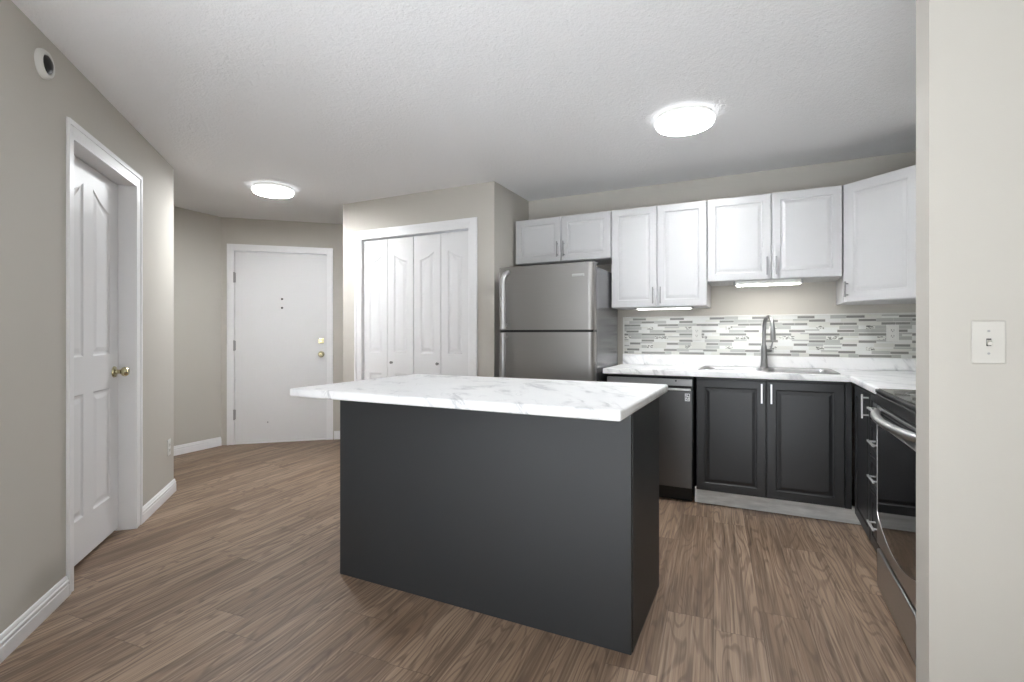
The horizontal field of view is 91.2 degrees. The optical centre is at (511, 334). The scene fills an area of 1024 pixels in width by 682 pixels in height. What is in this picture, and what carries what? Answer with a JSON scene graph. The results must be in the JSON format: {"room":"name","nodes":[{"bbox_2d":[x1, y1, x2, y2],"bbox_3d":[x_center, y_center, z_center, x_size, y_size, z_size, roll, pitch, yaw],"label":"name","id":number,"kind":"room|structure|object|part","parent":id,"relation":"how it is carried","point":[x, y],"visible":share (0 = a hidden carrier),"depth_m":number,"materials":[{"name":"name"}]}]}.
{"room":"apartment kitchen","nodes":[
{"label":"apartment kitchen","id":0,"kind":"room"},
{"bbox_2d":[0,0,173,633],"bbox_3d":[-2.076,-0.037,2.322,0.115,2.394,2.912,0,0,-19],"label":"wall","id":1,"kind":"structure","parent":0,"point":[34,109],"depth_m":2.06,"materials":[{"name":"paint"}]},
{"bbox_2d":[0,576,68,663],"bbox_3d":[-1.752,1.114,1.598,0.014,0.092,1.329,0,0,-19],"label":"baseboard","id":2,"kind":"structure","parent":1,"relation":"attached to","point":[22,627],"depth_m":1.96,"materials":[{"name":"white wood"}]},
{"bbox_2d":[34,48,54,79],"bbox_3d":[-1.902,-1.105,2.049,0.032,0.116,0.116,0,0,-19],"label":"wall sensor","id":3,"kind":"object","parent":1,"relation":"attached to","point":[44,63],"visible":1,"depth_m":2.02,"materials":[{"name":"white plastic"}]},
{"bbox_2d":[74,155,129,565],"bbox_3d":[-2.187,0.128,2.614,0.108,2.028,0.764,0,0,-19],"label":"door","id":4,"kind":"structure","parent":1,"relation":"in","point":[96,371],"depth_m":2.69,"materials":[{"name":"white wood"}]},
{"bbox_3d":[-2.277,0.215,2.922,0.072,0.066,0.066,0,0,-19],"label":"knob","id":5,"kind":"part","parent":4,"relation":"part of","materials":[{"name":"gold metal"}]},
{"bbox_2d":[66,116,142,594],"bbox_3d":[-2.171,0.095,2.635,0.114,2.130,0.904,0,0,-19],"label":"door frame","id":6,"kind":"structure","parent":1,"relation":"attached to","point":[80,143],"depth_m":2.98,"materials":[{"name":"white wood"}]},
{"bbox_2d":[143,479,175,522],"bbox_3d":[-2.391,1.114,3.405,0.014,0.092,0.689,0,0,-19],"label":"baseboard","id":7,"kind":"structure","parent":1,"relation":"attached to","point":[151,506],"depth_m":3.36,"materials":[{"name":"white wood"}]},
{"bbox_2d":[167,438,170,455],"bbox_3d":[-2.462,0.808,3.599,0.009,0.115,0.070,0,0,-20],"label":"wall outlet","id":8,"kind":"object","parent":1,"relation":"attached to","point":[168,440],"visible":1,"depth_m":3.59,"materials":[{"name":"white plastic"}]},
{"bbox_2d":[174,206,220,445],"bbox_3d":[-3.536,-0.037,4.265,0.115,2.394,2.400,0,0,23],"label":"wall","id":9,"kind":"structure","parent":0,"point":[197,235],"depth_m":5.01,"materials":[{"name":"paint"}]},
{"bbox_2d":[174,437,221,455],"bbox_3d":[-3.476,1.114,4.240,0.014,0.092,2.200,0,0,23],"label":"baseboard","id":10,"kind":"structure","parent":9,"relation":"attached to","point":[213,442],"depth_m":5.01,"materials":[{"name":"white wood"}]},
{"bbox_2d":[221,217,342,444],"bbox_3d":[-1.954,-0.037,5.628,2.313,2.394,0.115,0,0,-16],"label":"wall","id":11,"kind":"structure","parent":0,"point":[233,230],"depth_m":5.43,"materials":[{"name":"paint"}]},
{"bbox_2d":[233,251,326,444],"bbox_3d":[-2.498,0.138,5.437,0.937,2.044,0.136,0,0,-16],"label":"door","id":12,"kind":"structure","parent":11,"relation":"in","point":[280,342],"depth_m":5.42,"materials":[{"name":"wood"}]},
{"bbox_3d":[-2.493,-0.338,5.431,0.053,0.185,0.003,0,0,-16],"label":"peephole plate","id":13,"kind":"part","parent":12,"relation":"part of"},
{"bbox_3d":[-2.101,0.215,5.511,0.068,0.068,0.062,0,0,-16],"label":"knob","id":14,"kind":"part","parent":12,"relation":"part of","materials":[{"name":"gold metal"}]},
{"bbox_2d":[227,244,332,444],"bbox_3d":[-2.504,0.101,5.457,1.054,2.119,0.115,0,0,-16],"label":"door frame","id":15,"kind":"structure","parent":11,"relation":"attached to","point":[231,248],"depth_m":5.32,"materials":[{"name":"white wood"}]},
{"bbox_2d":[334,431,339,439],"bbox_3d":[-1.519,1.114,5.684,0.945,0.092,0.014,0,0,-16],"label":"baseboard","id":16,"kind":"structure","parent":11,"relation":"attached to","point":[336,433],"depth_m":5.56,"materials":[{"name":"white wood"}]},
{"bbox_2d":[343,181,500,381],"bbox_3d":[-0.845,-0.037,4.434,1.622,2.394,0.115,0,0,26],"label":"wall","id":17,"kind":"structure","parent":0,"point":[482,201],"depth_m":4.20,"materials":[{"name":"paint"}]},
{"bbox_2d":[364,236,413,379],"bbox_3d":[-1.122,0.141,4.530,0.568,2.012,0.058,0,0,26],"label":"door","id":18,"kind":"structure","parent":17,"relation":"in","point":[388,263],"depth_m":4.52,"materials":[{"name":"white wood"}]},
{"bbox_2d":[354,217,476,380],"bbox_3d":[-0.853,0.099,4.422,1.316,2.122,0.114,0,0,26],"label":"door frame","id":19,"kind":"structure","parent":17,"relation":"attached to","point":[465,224],"depth_m":4.34,"materials":[{"name":"white wood"}]},
{"bbox_2d":[414,231,467,375],"bbox_3d":[-0.606,0.141,4.277,0.568,2.012,0.058,0,0,26],"label":"door","id":20,"kind":"structure","parent":17,"relation":"in","point":[440,260],"depth_m":4.28,"materials":[{"name":"white wood"}]},
{"bbox_2d":[0,439,915,681],"bbox_3d":[-0.515,1.200,0.085,10.400,0.080,11.100,0,0,26],"label":"floor","id":21,"kind":"structure","parent":0,"point":[236,576],"depth_m":2.13,"materials":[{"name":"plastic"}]},
{"bbox_2d":[340,397,658,654],"bbox_3d":[-0.070,0.722,2.389,1.412,0.876,0.594,0,0,26],"label":"base cabinet","id":22,"kind":"object","parent":21,"relation":"on","point":[550,524],"visible":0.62,"depth_m":2.05,"materials":[{"name":"paint"}]},
{"bbox_2d":[290,374,667,421],"bbox_3d":[-0.124,0.264,2.389,1.530,0.038,0.958,0,0,26],"label":"countertop","id":23,"kind":"structure","parent":22,"relation":"on","point":[594,400],"depth_m":2.13,"materials":[{"name":"stone"}]},
{"bbox_3d":[0.551,0.722,2.076,0.020,0.876,0.541,0,0,26],"label":"panel","id":24,"kind":"part","parent":22,"relation":"part of","materials":[{"name":"paint"}]},
{"bbox_2d":[499,260,617,381],"bbox_3d":[0.371,0.316,3.982,0.760,1.689,0.782,0,0,26],"label":"refrigerator","id":25,"kind":"object","parent":21,"relation":"on","point":[557,321],"visible":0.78,"depth_m":3.71,"materials":[{"name":"silver metal"}]},
{"bbox_3d":[-0.053,0.231,3.802,0.044,0.487,0.087,0,0,34],"label":"handle","id":26,"kind":"part","parent":25,"relation":"part of","materials":[{"name":"silver metal"}]},
{"bbox_3d":[-0.053,-0.270,3.802,0.044,0.450,0.087,0,0,34],"label":"handle","id":27,"kind":"part","parent":25,"relation":"part of","materials":[{"name":"silver metal"}]},
{"bbox_3d":[0.251,0.523,3.736,0.760,1.084,0.070,0,0,26],"label":"fridge door","id":28,"kind":"part","parent":25,"relation":"part of","materials":[{"name":"metal"}]},
{"bbox_3d":[0.251,-0.278,3.736,0.760,0.481,0.070,0,0,26],"label":"freezer door","id":29,"kind":"part","parent":25,"relation":"part of","materials":[{"name":"metal"}]},
{"bbox_2d":[607,374,695,500],"bbox_3d":[1.083,0.726,3.795,0.600,0.868,0.572,0,0,26],"label":"dishwasher","id":30,"kind":"object","parent":21,"relation":"on","point":[677,406],"visible":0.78,"depth_m":3.48,"materials":[{"name":"silver metal"}]},
{"bbox_3d":[0.969,0.719,3.562,0.592,0.667,0.029,0,0,26],"label":"door panel","id":31,"kind":"part","parent":30,"relation":"part of","materials":[{"name":"metal"}]},
{"bbox_3d":[0.968,0.377,3.551,0.568,0.014,0.034,0,0,26],"label":"handle","id":32,"kind":"part","parent":30,"relation":"part of","materials":[{"name":"silver metal"}]},
{"bbox_2d":[696,377,851,508],"bbox_3d":[1.774,0.670,3.466,0.886,0.765,0.633,0,0,26],"label":"base cabinet","id":33,"kind":"object","parent":21,"relation":"on","point":[788,440],"visible":0.98,"depth_m":3.20,"materials":[{"name":"black wood"}]},
{"bbox_3d":[1.448,0.674,3.321,0.421,0.750,0.019,0,0,26],"label":"door","id":34,"kind":"part","parent":33,"relation":"part of","materials":[{"name":"black wood"}]},
{"bbox_2d":[603,354,915,393],"bbox_3d":[1.591,0.222,3.103,2.170,0.123,1.469,0,0,26],"label":"countertop","id":35,"kind":"structure","parent":33,"relation":"on","point":[870,374],"depth_m":3.49,"materials":[{"name":"stone"}]},
{"bbox_2d":[760,315,775,367],"bbox_3d":[1.855,0.049,3.596,0.092,0.382,0.223,0,0,8],"label":"faucet","id":36,"kind":"object","parent":35,"relation":"on","point":[764,364],"visible":1,"depth_m":3.66,"materials":[{"name":"silver metal"}]},
{"bbox_3d":[1.839,-0.031,3.595,0.025,0.222,0.194,0,0,8],"label":"spout","id":37,"kind":"part","parent":36,"relation":"part of","materials":[{"name":"silver metal"}]},
{"bbox_3d":[1.888,0.084,3.673,0.048,0.089,0.028,0,0,8],"label":"lever","id":38,"kind":"part","parent":36,"relation":"part of","materials":[{"name":"silver metal"}]},
{"bbox_2d":[698,366,839,380],"bbox_3d":[1.762,0.331,3.492,0.836,0.184,0.512,0,0,26],"label":"sink","id":39,"kind":"object","parent":35,"relation":"in","point":[705,368],"visible":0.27,"depth_m":3.58,"materials":[{"name":"metal"}]},
{"bbox_3d":[1.603,0.377,3.217,0.010,0.125,0.034,0,0,26],"label":"handle","id":40,"kind":"part","parent":33,"relation":"part of","materials":[{"name":"silver metal"}]},
{"bbox_3d":[1.829,0.674,3.134,0.421,0.750,0.019,0,0,26],"label":"door","id":41,"kind":"part","parent":33,"relation":"part of","materials":[{"name":"black wood"}]},
{"bbox_2d":[695,486,860,524],"bbox_3d":[1.510,1.107,2.855,0.982,0.105,0.952,0,0,26],"label":"plinth","id":42,"kind":"object","parent":21,"relation":"on","point":[831,513],"visible":0.45,"depth_m":3.26,"materials":[{"name":"laminate"}]},
{"bbox_2d":[855,386,871,539],"bbox_3d":[2.181,0.670,2.641,0.633,0.765,0.487,0,0,26],"label":"base cabinet","id":43,"kind":"object","parent":21,"relation":"on","point":[862,396],"visible":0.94,"depth_m":2.73,"materials":[{"name":"black wood"}]},
{"bbox_3d":[1.819,0.369,2.584,0.034,0.125,0.010,0,0,26],"label":"handle","id":44,"kind":"part","parent":43,"relation":"part of","materials":[{"name":"silver metal"}]},
{"bbox_2d":[866,393,879,552],"bbox_3d":[1.999,0.670,2.269,0.633,0.765,0.333,0,0,26],"label":"base cabinet","id":45,"kind":"object","parent":21,"relation":"on","point":[872,523],"visible":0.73,"depth_m":2.46,"materials":[{"name":"black wood"}]},
{"bbox_3d":[1.724,0.910,2.389,0.034,0.010,0.140,0,0,26],"label":"handle","id":46,"kind":"part","parent":45,"relation":"part of","materials":[{"name":"silver metal"}]},
{"bbox_3d":[1.724,0.688,2.389,0.034,0.010,0.140,0,0,26],"label":"handle","id":47,"kind":"part","parent":45,"relation":"part of","materials":[{"name":"silver metal"}]},
{"bbox_3d":[1.724,0.518,2.389,0.034,0.010,0.140,0,0,26],"label":"handle","id":48,"kind":"part","parent":45,"relation":"part of","materials":[{"name":"silver metal"}]},
{"bbox_3d":[1.753,0.691,2.390,0.019,0.170,0.327,0,0,26],"label":"drawer","id":49,"kind":"part","parent":45,"relation":"part of","materials":[{"name":"black wood"}]},
{"bbox_3d":[1.753,0.513,2.390,0.019,0.174,0.327,0,0,26],"label":"drawer","id":50,"kind":"part","parent":45,"relation":"part of","materials":[{"name":"black wood"}]},
{"bbox_3d":[1.753,0.358,2.390,0.019,0.124,0.327,0,0,26],"label":"drawer","id":51,"kind":"part","parent":45,"relation":"part of","materials":[{"name":"black wood"}]},
{"bbox_3d":[1.753,0.915,2.390,0.019,0.267,0.327,0,0,26],"label":"drawer","id":52,"kind":"part","parent":45,"relation":"part of","materials":[{"name":"black wood"}]},
{"bbox_2d":[870,388,915,664],"bbox_3d":[1.736,0.620,1.784,0.723,1.080,0.757,0,0,26],"label":"stove","id":53,"kind":"object","parent":21,"relation":"on","point":[894,416],"visible":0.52,"depth_m":1.90,"materials":[{"name":"metal"}]},
{"bbox_3d":[1.448,0.338,1.926,0.081,0.029,0.670,0,0,26],"label":"handle","id":54,"kind":"part","parent":53,"relation":"part of","materials":[{"name":"silver metal"}]},
{"bbox_2d":[875,388,915,411],"bbox_3d":[1.740,0.249,1.783,0.606,0.021,0.757,0,0,26],"label":"cooktop","id":55,"kind":"object","parent":53,"relation":"in","point":[903,399],"depth_m":1.98,"materials":[{"name":"black glass"}]},
{"bbox_3d":[1.493,0.625,1.904,0.044,0.619,0.751,0,0,26],"label":"oven door","id":56,"kind":"part","parent":53,"relation":"part of","materials":[{"name":"metal"}]},
{"bbox_3d":[1.469,0.630,1.915,0.003,0.483,0.690,0,0,26],"label":"glass trim","id":57,"kind":"part","parent":53,"relation":"part of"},
{"bbox_3d":[1.472,0.630,1.914,0.005,0.480,0.687,0,0,26],"label":"glass","id":58,"kind":"part","parent":53,"relation":"part of","materials":[{"name":"black glass"}]},
{"bbox_3d":[1.493,1.040,1.904,0.044,0.170,0.751,0,0,26],"label":"drawer","id":59,"kind":"part","parent":53,"relation":"part of","materials":[{"name":"metal"}]},
{"bbox_2d":[11,0,915,223],"bbox_3d":[-0.515,-1.274,0.085,10.400,0.080,11.100,0,0,26],"label":"ceiling","id":60,"kind":"structure","parent":0,"point":[337,103],"depth_m":2.47,"materials":[{"name":"white paint"}]},
{"bbox_2d":[251,182,293,197],"bbox_3d":[-1.998,-1.201,4.193,0.328,0.066,0.328,0,0,26],"label":"ceiling light","id":61,"kind":"object","parent":60,"relation":"attached to","point":[267,189],"visible":1,"depth_m":4.11,"materials":[{"name":"white plastic"}]},
{"bbox_2d":[654,105,715,135],"bbox_3d":[0.976,-1.201,2.835,0.328,0.066,0.328,0,0,26],"label":"ceiling light","id":62,"kind":"object","parent":60,"relation":"attached to","point":[683,120],"visible":1,"depth_m":2.76,"materials":[{"name":"white plastic"}]},
{"bbox_2d":[501,185,528,267],"bbox_3d":[-0.021,-0.037,4.404,0.115,2.394,0.556,0,0,26],"label":"wall","id":63,"kind":"structure","parent":0,"point":[514,208],"depth_m":4.29,"materials":[{"name":"paint"}]},
{"bbox_2d":[529,151,915,499],"bbox_3d":[1.548,-0.037,4.008,3.280,2.394,0.115,0,0,26],"label":"wall","id":64,"kind":"structure","parent":0,"point":[811,297],"depth_m":3.80,"materials":[{"name":"paint"}]},
{"bbox_2d":[516,211,611,265],"bbox_3d":[0.471,-0.789,4.259,0.832,0.375,0.379,0,0,26],"label":"upper cabinet","id":65,"kind":"object","parent":64,"relation":"attached to","point":[580,237],"visible":0.91,"depth_m":4.10,"materials":[{"name":"white wood"}]},
{"bbox_3d":[0.220,-0.789,4.219,0.411,0.369,0.019,0,0,26],"label":"door","id":66,"kind":"part","parent":65,"relation":"part of","materials":[{"name":"white wood"}]},
{"bbox_3d":[0.421,-0.703,4.092,0.010,0.127,0.034,0,0,26],"label":"handle","id":67,"kind":"part","parent":65,"relation":"part of","materials":[{"name":"silver metal"}]},
{"bbox_3d":[0.593,-0.789,4.035,0.411,0.369,0.019,0,0,26],"label":"door","id":68,"kind":"part","parent":65,"relation":"part of","materials":[{"name":"white wood"}]},
{"bbox_2d":[612,200,710,309],"bbox_3d":[1.163,-0.594,3.920,0.703,0.767,0.379,0,0,26],"label":"upper cabinet","id":69,"kind":"object","parent":64,"relation":"attached to","point":[660,253],"visible":0.98,"depth_m":3.77,"materials":[{"name":"white wood"}]},
{"bbox_3d":[0.941,-0.594,3.865,0.346,0.761,0.019,0,0,26],"label":"door","id":70,"kind":"part","parent":69,"relation":"part of","materials":[{"name":"white wood"}]},
{"bbox_2d":[635,306,693,309],"bbox_3d":[1.163,-0.203,3.837,0.430,0.014,0.087,0,0,26],"label":"light","id":71,"kind":"object","parent":69,"relation":"attached to","point":[650,308],"visible":1,"depth_m":3.81,"materials":[{"name":"white plastic"}]},
{"bbox_2d":[637,308,690,309],"bbox_3d":[1.163,-0.197,3.837,0.390,0.004,0.072,0,0,26],"label":"diffuser","id":72,"kind":"object","parent":71,"relation":"attached to","point":[637,308],"depth_m":3.84,"materials":[{"name":"white plastic"}]},
{"bbox_3d":[1.256,-0.594,3.710,0.346,0.761,0.019,0,0,26],"label":"door","id":73,"kind":"part","parent":69,"relation":"part of","materials":[{"name":"white wood"}]},
{"bbox_2d":[623,312,915,358],"bbox_3d":[1.912,0.004,3.758,2.168,0.310,0.010,0,0,26],"label":"tile backsplash","id":74,"kind":"structure","parent":64,"relation":"attached to","point":[855,335],"depth_m":3.71,"materials":[{"name":"tile"}]},
{"bbox_2d":[692,326,701,339],"bbox_3d":[1.464,-0.013,3.969,0.070,0.115,0.009,0,0,26],"label":"wall outlet","id":75,"kind":"object","parent":74,"relation":"attached to","point":[696,330],"visible":1,"depth_m":3.97,"materials":[{"name":"white plastic"}]},
{"bbox_2d":[886,325,898,340],"bbox_3d":[2.593,-0.012,3.415,0.070,0.115,0.009,0,0,26],"label":"wall outlet","id":76,"kind":"object","parent":74,"relation":"attached to","point":[892,331],"visible":1,"depth_m":3.41,"materials":[{"name":"white plastic"}]},
{"bbox_2d":[708,185,841,285],"bbox_3d":[1.851,-0.678,3.582,0.824,0.597,0.379,0,0,26],"label":"upper cabinet","id":77,"kind":"object","parent":64,"relation":"attached to","point":[797,234],"visible":0.99,"depth_m":3.43,"materials":[{"name":"white wood"}]},
{"bbox_3d":[1.601,-0.678,3.541,0.407,0.591,0.019,0,0,26],"label":"door","id":78,"kind":"part","parent":77,"relation":"part of","materials":[{"name":"white wood"}]},
{"bbox_3d":[1.751,-0.473,3.440,0.010,0.125,0.034,0,0,26],"label":"handle","id":79,"kind":"part","parent":77,"relation":"part of","materials":[{"name":"silver metal"}]},
{"bbox_2d":[733,279,802,286],"bbox_3d":[1.788,-0.363,3.511,0.430,0.032,0.087,0,0,26],"label":"light","id":80,"kind":"object","parent":77,"relation":"attached to","point":[782,281],"visible":1,"depth_m":3.47,"materials":[{"name":"white plastic"}]},
{"bbox_2d":[737,283,799,286],"bbox_3d":[1.788,-0.349,3.510,0.390,0.004,0.072,0,0,26],"label":"diffuser","id":81,"kind":"object","parent":80,"relation":"attached to","point":[738,284],"depth_m":3.50,"materials":[{"name":"white plastic"}]},
{"bbox_3d":[1.801,-0.473,3.415,0.010,0.125,0.034,0,0,26],"label":"handle","id":82,"kind":"part","parent":77,"relation":"part of","materials":[{"name":"silver metal"}]},
{"bbox_3d":[1.971,-0.678,3.360,0.407,0.591,0.019,0,0,26],"label":"door","id":83,"kind":"part","parent":77,"relation":"part of","materials":[{"name":"white wood"}]},
{"bbox_2d":[836,165,915,304],"bbox_3d":[2.454,-0.594,3.138,0.650,0.767,0.646,0,0,26],"label":"upper cabinet","id":84,"kind":"object","parent":64,"relation":"attached to","point":[879,211],"visible":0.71,"depth_m":3.06,"materials":[{"name":"white wood"}]},
{"bbox_3d":[2.151,-0.293,3.225,0.034,0.100,0.010,0,0,-21],"label":"handle","id":85,"kind":"part","parent":84,"relation":"part of","materials":[{"name":"silver metal"}]},
{"bbox_2d":[916,0,1023,681],"bbox_3d":[3.021,-0.037,0.563,4.070,2.394,0.129,0,0,26],"label":"wall","id":86,"kind":"structure","parent":0,"point":[970,53],"depth_m":1.36,"materials":[{"name":"paint"}]},
{"bbox_2d":[971,321,1005,363],"bbox_3d":[1.274,0.020,1.338,0.070,0.115,0.019,0,0,26],"label":"light switch","id":87,"kind":"object","parent":86,"relation":"attached to","point":[988,338],"visible":1,"depth_m":1.34,"materials":[{"name":"beige plastic"}]}
]}

